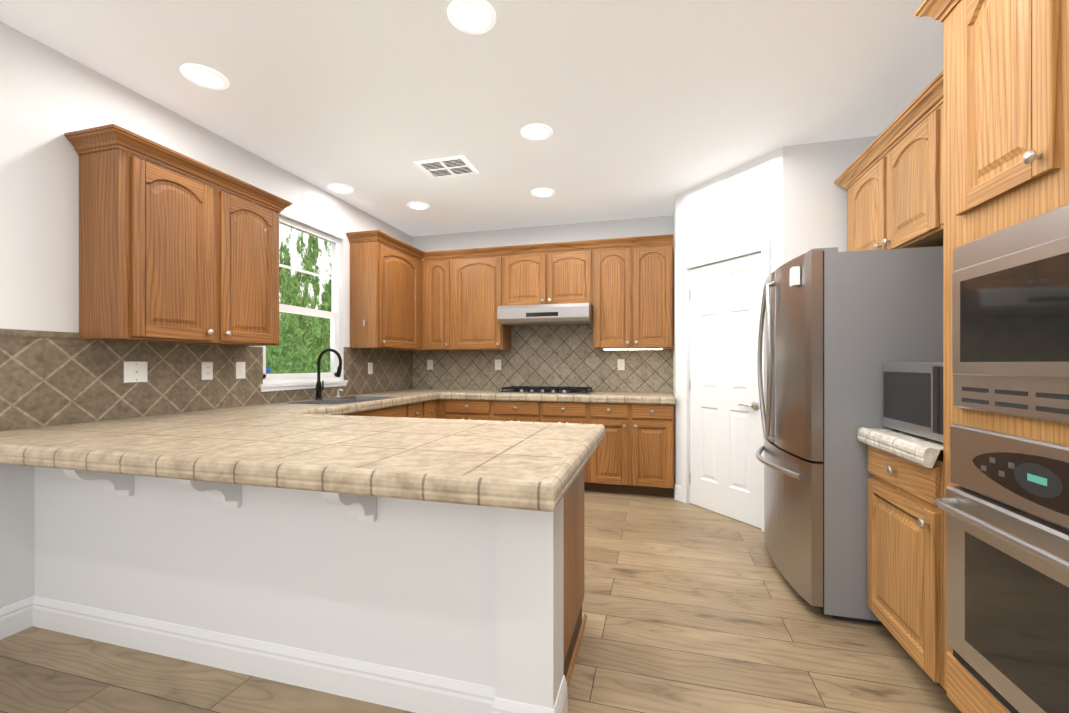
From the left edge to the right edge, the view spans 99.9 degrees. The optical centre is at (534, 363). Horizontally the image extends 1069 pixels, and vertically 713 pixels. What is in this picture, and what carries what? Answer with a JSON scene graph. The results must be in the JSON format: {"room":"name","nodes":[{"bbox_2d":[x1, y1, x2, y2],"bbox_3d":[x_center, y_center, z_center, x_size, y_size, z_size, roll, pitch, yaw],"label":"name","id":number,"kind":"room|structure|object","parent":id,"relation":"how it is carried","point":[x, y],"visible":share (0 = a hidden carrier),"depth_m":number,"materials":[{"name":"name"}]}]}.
{"room":"kitchen","nodes":[
{"label":"kitchen","id":0,"kind":"room"},
{"bbox_2d":[0,21,411,607],"bbox_3d":[-2.529,-0.150,1.562,0.120,2.720,8.080,0,0,15],"label":"wall","id":1,"kind":"structure","parent":0,"point":[49,97],"depth_m":2.15,"materials":[{"name":"white paint"}]},
{"bbox_2d":[64,124,292,345],"bbox_3d":[-1.994,-0.625,2.666,0.334,1.000,1.076,0,0,15],"label":"upper cabinet","id":2,"kind":"object","parent":1,"relation":"attached to","point":[168,255],"visible":1,"depth_m":2.38,"materials":[{"name":"brown wood"}]},
{"bbox_2d":[0,329,411,430],"bbox_3d":[-1.929,0.071,3.527,0.014,0.451,3.735,0,0,15],"label":"tile backsplash","id":3,"kind":"structure","parent":1,"relation":"attached to","point":[50,378],"depth_m":2.47,"materials":[{"name":"brown tile"}]},
{"bbox_2d":[124,361,147,382],"bbox_3d":[-2.203,0.045,2.484,0.011,0.116,0.116,0,0,15],"label":"electrical outlet","id":4,"kind":"object","parent":3,"relation":"attached to","point":[135,371],"visible":1,"depth_m":2.48,"materials":[{"name":"white plastic"}]},
{"bbox_2d":[202,362,212,379],"bbox_3d":[-2.097,0.045,2.881,0.009,0.116,0.072,0,0,15],"label":"electrical outlet","id":5,"kind":"object","parent":3,"relation":"attached to","point":[207,370],"visible":1,"depth_m":2.88,"materials":[{"name":"white plastic"}]},
{"bbox_2d":[236,362,244,378],"bbox_3d":[-2.035,0.045,3.112,0.009,0.116,0.072,0,0,15],"label":"electrical outlet","id":6,"kind":"object","parent":3,"relation":"attached to","point":[240,370],"visible":1,"depth_m":3.10,"materials":[{"name":"white plastic"}]},
{"bbox_2d":[368,363,372,373],"bbox_3d":[-1.653,0.045,4.527,0.009,0.116,0.072,0,0,15],"label":"electrical outlet","id":7,"kind":"object","parent":3,"relation":"attached to","point":[370,368],"visible":1,"depth_m":4.52,"materials":[{"name":"white plastic"}]},
{"bbox_2d":[0,596,566,712],"bbox_3d":[-0.557,1.144,0.290,4.350,0.132,6.650,0,0,15],"label":"baseboard","id":8,"kind":"structure","parent":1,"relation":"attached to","point":[403,689],"depth_m":1.72,"materials":[{"name":"white wood"}]},
{"bbox_2d":[259,216,347,391],"bbox_3d":[-1.916,-0.474,3.733,0.121,1.359,0.950,0,0,15],"label":"window","id":9,"kind":"structure","parent":1,"relation":"in","point":[333,317],"depth_m":3.84,"materials":[{"name":"white"}]},
{"bbox_2d":[346,230,425,350],"bbox_3d":[-1.435,-0.685,4.708,0.349,1.070,1.191,0,0,15],"label":"upper cabinet","id":10,"kind":"object","parent":1,"relation":"attached to","point":[385,292],"visible":1,"depth_m":4.26,"materials":[{"name":"brown wood"}]},
{"bbox_2d":[35,467,563,708],"bbox_3d":[-1.117,0.786,1.803,2.480,0.848,0.160,0,0,15],"label":"wall","id":11,"kind":"structure","parent":0,"point":[469,593],"depth_m":1.67,"materials":[{"name":"white paint"}]},
{"bbox_2d":[0,0,942,236],"bbox_3d":[-0.308,-1.560,1.212,4.950,0.100,9.160,0,0,15],"label":"ceiling","id":12,"kind":"structure","parent":0,"point":[645,108],"depth_m":2.43,"materials":[{"name":"white paint"}]},
{"bbox_2d":[180,64,228,89],"bbox_3d":[-1.733,-1.504,2.362,0.210,0.010,0.210,0,0,15],"label":"recessed light","id":13,"kind":"object","parent":12,"relation":"in","point":[204,76],"visible":0.98,"depth_m":2.35,"materials":[{"name":"white"}]},
{"bbox_2d":[328,184,353,193],"bbox_3d":[-1.668,-1.504,3.868,0.210,0.010,0.210,0,0,15],"label":"recessed light","id":14,"kind":"object","parent":12,"relation":"in","point":[341,188],"visible":1,"depth_m":3.85,"materials":[{"name":"white"}]},
{"bbox_2d":[407,202,429,209],"bbox_3d":[-1.110,-1.504,4.287,0.210,0.010,0.210,0,0,15],"label":"recessed light","id":15,"kind":"object","parent":12,"relation":"in","point":[418,205],"visible":1,"depth_m":4.26,"materials":[{"name":"white"}]},
{"bbox_2d":[414,155,478,178],"bbox_3d":[-0.668,-1.504,3.448,0.400,0.010,0.300,0,0,15],"label":"ceiling vent","id":16,"kind":"object","parent":12,"relation":"in","point":[462,165],"visible":1,"depth_m":3.43,"materials":[{"name":"white metal"}]},
{"bbox_2d":[447,0,495,33],"bbox_3d":[-0.271,-1.504,1.947,0.210,0.010,0.210,0,0,15],"label":"recessed light","id":17,"kind":"object","parent":12,"relation":"in","point":[472,16],"visible":1,"depth_m":1.94,"materials":[{"name":"white"}]},
{"bbox_2d":[521,124,552,140],"bbox_3d":[0.015,-1.504,2.927,0.210,0.010,0.210,0,0,15],"label":"recessed light","id":18,"kind":"object","parent":12,"relation":"in","point":[536,132],"visible":1,"depth_m":2.92,"materials":[{"name":"white"}]},
{"bbox_2d":[531,188,554,197],"bbox_3d":[0.075,-1.504,3.956,0.210,0.010,0.210,0,0,15],"label":"recessed light","id":19,"kind":"object","parent":12,"relation":"in","point":[542,192],"visible":1,"depth_m":3.94,"materials":[{"name":"white"}]},
{"bbox_2d":[0,490,961,712],"bbox_3d":[-0.308,1.260,1.212,4.950,0.100,9.160,0,0,15],"label":"floor","id":20,"kind":"structure","parent":0,"point":[689,608],"depth_m":1.86,"materials":[{"name":"brown wood"}]},
{"bbox_2d":[348,404,407,417],"bbox_3d":[-1.557,0.773,3.706,0.620,0.870,0.860,0,0,15],"label":"base cabinet","id":21,"kind":"object","parent":20,"relation":"on","point":[401,410],"depth_m":3.76,"materials":[{"name":"brown wood"}]},
{"bbox_2d":[0,389,439,464],"bbox_3d":[-1.606,0.325,3.442,0.663,0.070,3.711,0,0,15],"label":"countertop","id":22,"kind":"structure","parent":21,"relation":"on","point":[11,441],"depth_m":2.39,"materials":[{"name":"tile"}]},
{"bbox_2d":[315,348,342,399],"bbox_3d":[-1.649,0.083,3.764,0.252,0.417,0.280,0,0,15],"label":"faucet","id":23,"kind":"object","parent":22,"relation":"on","point":[319,387],"visible":1,"depth_m":3.66,"materials":[{"name":"black metal"}]},
{"bbox_2d":[274,396,396,405],"bbox_3d":[-1.557,0.309,3.646,0.524,0.034,0.864,0,0,15],"label":"sink","id":24,"kind":"object","parent":22,"relation":"in","point":[334,401],"visible":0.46,"depth_m":3.64,"materials":[{"name":"silver metal"}]},
{"bbox_2d":[408,402,423,417],"bbox_3d":[-1.407,0.773,4.263,0.620,0.870,0.295,0,0,15],"label":"base cabinet","id":25,"kind":"object","parent":20,"relation":"on","point":[415,410],"depth_m":4.18,"materials":[{"name":"brown wood"}]},
{"bbox_2d":[424,399,436,418],"bbox_3d":[-1.331,0.773,4.544,0.620,0.870,0.287,0,0,15],"label":"base cabinet","id":26,"kind":"object","parent":20,"relation":"on","point":[426,409],"depth_m":4.46,"materials":[{"name":"brown wood"}]},
{"bbox_2d":[437,399,492,420],"bbox_3d":[-0.641,0.773,4.794,0.610,0.870,0.595,0,0,15],"label":"base cabinet","id":27,"kind":"object","parent":20,"relation":"on","point":[446,408],"depth_m":4.50,"materials":[{"name":"brown wood"}]},
{"bbox_2d":[493,400,548,421],"bbox_3d":[-0.069,0.773,4.640,0.574,0.870,0.595,0,0,15],"label":"base cabinet","id":28,"kind":"object","parent":20,"relation":"on","point":[522,411],"depth_m":4.35,"materials":[{"name":"brown wood"}]},
{"bbox_2d":[549,402,588,490],"bbox_3d":[0.318,0.773,4.536,0.534,0.870,0.595,0,0,15],"label":"base cabinet","id":29,"kind":"object","parent":20,"relation":"on","point":[559,412],"depth_m":4.22,"materials":[{"name":"brown wood"}]},
{"bbox_2d":[564,467,586,690],"bbox_3d":[-0.107,0.773,1.936,0.559,0.870,0.620,0,0,15],"label":"base cabinet","id":30,"kind":"object","parent":20,"relation":"on","point":[574,624],"depth_m":1.86,"materials":[{"name":"brown wood"}]},
{"bbox_2d":[24,409,605,511],"bbox_3d":[-0.700,0.325,1.863,1.856,0.070,1.132,0,0,15],"label":"countertop","id":31,"kind":"structure","parent":30,"relation":"on","point":[536,466],"depth_m":1.49,"materials":[{"name":"tile"}]},
{"bbox_2d":[589,403,640,494],"bbox_3d":[0.797,0.773,4.406,0.458,0.870,0.595,0,0,15],"label":"base cabinet","id":32,"kind":"object","parent":20,"relation":"on","point":[633,453],"depth_m":4.12,"materials":[{"name":"brown wood"}]},
{"bbox_2d":[641,404,673,496],"bbox_3d":[1.094,0.773,4.326,0.461,0.870,0.595,0,0,15],"label":"base cabinet","id":33,"kind":"object","parent":20,"relation":"on","point":[657,420],"depth_m":4.02,"materials":[{"name":"brown wood"}]},
{"bbox_2d":[440,389,674,404],"bbox_3d":[0.231,0.325,4.543,2.257,0.070,0.629,0,0,15],"label":"countertop","id":34,"kind":"structure","parent":33,"relation":"on","point":[453,394],"depth_m":4.27,"materials":[{"name":"tile"}]},
{"bbox_2d":[497,386,593,394],"bbox_3d":[0.126,0.269,4.603,0.910,0.052,0.465,0,0,15],"label":"cooktop","id":35,"kind":"object","parent":34,"relation":"in","point":[549,390],"visible":1,"depth_m":4.48,"materials":[{"name":"black metal"}]},
{"bbox_2d":[756,246,942,624],"bbox_3d":[1.769,0.331,2.489,0.964,1.755,0.940,0,0,15],"label":"refrigerator","id":36,"kind":"object","parent":20,"relation":"on","point":[840,328],"visible":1,"depth_m":2.11,"materials":[{"name":"grey metal"}]},
{"bbox_2d":[867,445,946,693],"bbox_3d":[1.740,0.773,1.727,0.659,0.870,0.533,0,0,15],"label":"base cabinet","id":37,"kind":"object","parent":20,"relation":"on","point":[904,558],"visible":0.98,"depth_m":1.72,"materials":[{"name":"brown wood"}]},
{"bbox_2d":[857,427,942,467],"bbox_3d":[1.738,0.325,1.728,0.663,0.070,0.533,0,0,15],"label":"countertop","id":38,"kind":"structure","parent":37,"relation":"on","point":[922,451],"depth_m":1.73,"materials":[{"name":"tile"}]},
{"bbox_2d":[883,362,942,441],"bbox_3d":[1.703,0.144,1.741,0.402,0.300,0.500,0,0,15],"label":"countertop microwave","id":39,"kind":"object","parent":38,"relation":"on","point":[912,397],"visible":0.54,"depth_m":1.78,"materials":[{"name":"silver metal"}]},
{"bbox_2d":[914,0,1068,712],"bbox_3d":[1.543,-0.024,1.012,0.667,2.463,1.056,0,0,15],"label":"tall cabinet","id":40,"kind":"object","parent":20,"relation":"on","point":[1005,113],"visible":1,"depth_m":1.29,"materials":[{"name":"brown wood"}]},
{"bbox_2d":[935,424,1068,712],"bbox_3d":[1.220,0.570,1.089,0.113,0.750,0.780,0,0,15],"label":"wall oven","id":41,"kind":"object","parent":40,"relation":"in","point":[1004,505],"visible":1,"depth_m":1.19,"materials":[{"name":"silver metal"}]},
{"bbox_2d":[952,204,1068,423],"bbox_3d":[1.254,-0.117,1.080,0.043,0.515,0.780,0,0,15],"label":"built-in microwave","id":42,"kind":"object","parent":40,"relation":"in","point":[1010,320],"visible":0.96,"depth_m":1.18,"materials":[{"name":"silver metal"}]},
{"bbox_2d":[412,215,672,392],"bbox_3d":[0.053,-0.150,4.988,3.080,2.720,0.120,0,0,15],"label":"wall","id":43,"kind":"structure","parent":0,"point":[634,227],"depth_m":4.90,"materials":[{"name":"white paint"}]},
{"bbox_2d":[422,258,461,350],"bbox_3d":[-1.035,-0.645,5.057,0.358,0.990,0.310,0,0,15],"label":"upper cabinet","id":44,"kind":"object","parent":43,"relation":"attached to","point":[435,271],"depth_m":4.91,"materials":[{"name":"brown wood"}]},
{"bbox_2d":[450,254,510,350],"bbox_3d":[-0.544,-0.645,4.925,0.660,0.990,0.310,0,0,15],"label":"upper cabinet","id":45,"kind":"object","parent":43,"relation":"attached to","point":[480,284],"depth_m":4.78,"materials":[{"name":"brown wood"}]},
{"bbox_2d":[510,250,553,305],"bbox_3d":[-0.036,-0.865,4.788,0.542,0.550,0.310,0,0,15],"label":"upper cabinet","id":46,"kind":"object","parent":43,"relation":"attached to","point":[531,271],"depth_m":4.63,"materials":[{"name":"brown wood"}]},
{"bbox_2d":[497,303,592,325],"bbox_3d":[0.136,-0.496,4.641,0.926,0.182,0.486,0,0,15],"label":"range hood","id":47,"kind":"object","parent":46,"relation":"attached to","point":[554,314],"visible":0.88,"depth_m":4.42,"materials":[{"name":"silver metal"}]},
{"bbox_2d":[412,324,672,392],"bbox_3d":[-0.007,-0.147,4.938,2.930,0.886,0.008,0,0,15],"label":"tile backsplash","id":48,"kind":"structure","parent":43,"relation":"attached to","point":[563,355],"depth_m":4.89,"materials":[{"name":"beige tile"}]},
{"bbox_2d":[427,360,432,369],"bbox_3d":[-1.226,0.010,5.258,0.072,0.116,0.009,0,0,15],"label":"electrical outlet","id":49,"kind":"object","parent":48,"relation":"attached to","point":[429,364],"visible":1,"depth_m":5.25,"materials":[{"name":"white plastic"}]},
{"bbox_2d":[495,360,500,369],"bbox_3d":[-0.410,0.010,5.037,0.072,0.116,0.009,0,0,15],"label":"electrical outlet","id":50,"kind":"object","parent":48,"relation":"attached to","point":[497,364],"visible":1,"depth_m":5.03,"materials":[{"name":"white plastic"}]},
{"bbox_2d":[618,359,624,369],"bbox_3d":[0.903,0.010,4.683,0.072,0.116,0.009,0,0,15],"label":"electrical outlet","id":51,"kind":"object","parent":48,"relation":"attached to","point":[621,364],"visible":1,"depth_m":4.68,"materials":[{"name":"white plastic"}]},
{"bbox_2d":[554,246,593,305],"bbox_3d":[0.358,-0.865,4.681,0.542,0.550,0.310,0,0,15],"label":"upper cabinet","id":52,"kind":"object","parent":43,"relation":"attached to","point":[573,269],"depth_m":4.51,"materials":[{"name":"brown wood"}]},
{"bbox_2d":[593,242,641,349],"bbox_3d":[0.801,-0.645,4.562,0.527,0.990,0.310,0,0,15],"label":"upper cabinet","id":53,"kind":"object","parent":43,"relation":"attached to","point":[623,287],"depth_m":4.40,"materials":[{"name":"brown wood"}]},
{"bbox_2d":[604,348,661,349],"bbox_3d":[0.969,-0.143,4.443,0.563,0.011,0.030,0,0,15],"label":"under-cabinet light","id":54,"kind":"object","parent":53,"relation":"attached to","point":[635,349],"visible":0.86,"depth_m":4.42,"materials":[{"name":"white plastic"}]},
{"bbox_2d":[642,242,672,348],"bbox_3d":[1.139,-0.645,4.470,0.450,0.990,0.310,0,0,15],"label":"upper cabinet","id":55,"kind":"object","parent":43,"relation":"attached to","point":[657,257],"depth_m":4.30,"materials":[{"name":"brown wood"}]},
{"bbox_2d":[673,135,891,503],"bbox_3d":[1.967,-0.150,3.731,1.510,2.720,1.310,0,0,15],"label":"wall","id":56,"kind":"structure","parent":0,"point":[789,202],"depth_m":3.22,"materials":[{"name":"white paint"}]},
{"bbox_2d":[674,240,769,531],"bbox_3d":[1.534,0.164,3.589,0.129,2.092,1.012,0,0,-27],"label":"door frame","id":57,"kind":"structure","parent":56,"relation":"attached to","point":[682,493],"depth_m":3.88,"materials":[{"name":"white wood"}]},
{"bbox_2d":[689,253,760,527],"bbox_3d":[1.521,0.195,3.586,0.507,2.018,0.548,0,0,15],"label":"pantry door","id":58,"kind":"structure","parent":56,"relation":"in","point":[725,410],"depth_m":3.55,"materials":[{"name":"white wood"}]},
{"bbox_3d":[1.600,-0.150,-0.293,0.120,2.720,6.650,0,0,15],"label":"wall","id":59,"kind":"structure","parent":0,"visible":0},
{"bbox_2d":[843,159,873,251],"bbox_3d":[2.127,-0.865,2.599,0.368,0.550,0.622,0,0,15],"label":"upper cabinet","id":60,"kind":"object","parent":59,"relation":"attached to","point":[860,189],"depth_m":2.70,"materials":[{"name":"brown wood"}]},
{"bbox_2d":[874,115,942,249],"bbox_3d":[2.004,-0.865,2.144,0.368,0.550,0.619,0,0,15],"label":"upper cabinet","id":61,"kind":"object","parent":59,"relation":"attached to","point":[895,197],"depth_m":2.27,"materials":[{"name":"brown wood"}]},
{"bbox_2d":[922,91,942,238],"bbox_3d":[1.887,-0.865,1.710,0.368,0.550,0.577,0,0,15],"label":"upper cabinet","id":62,"kind":"object","parent":59,"relation":"attached to","point":[932,119],"depth_m":2.00,"materials":[{"name":"brown wood"}]},
{"label":"outside","id":63,"kind":"structure","parent":0,"visible":0},
{"bbox_2d":[266,224,331,373],"bbox_3d":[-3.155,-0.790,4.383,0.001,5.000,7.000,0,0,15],"label":"trees","id":64,"kind":"object","parent":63,"point":[318,289],"depth_m":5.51,"materials":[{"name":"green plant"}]}
]}

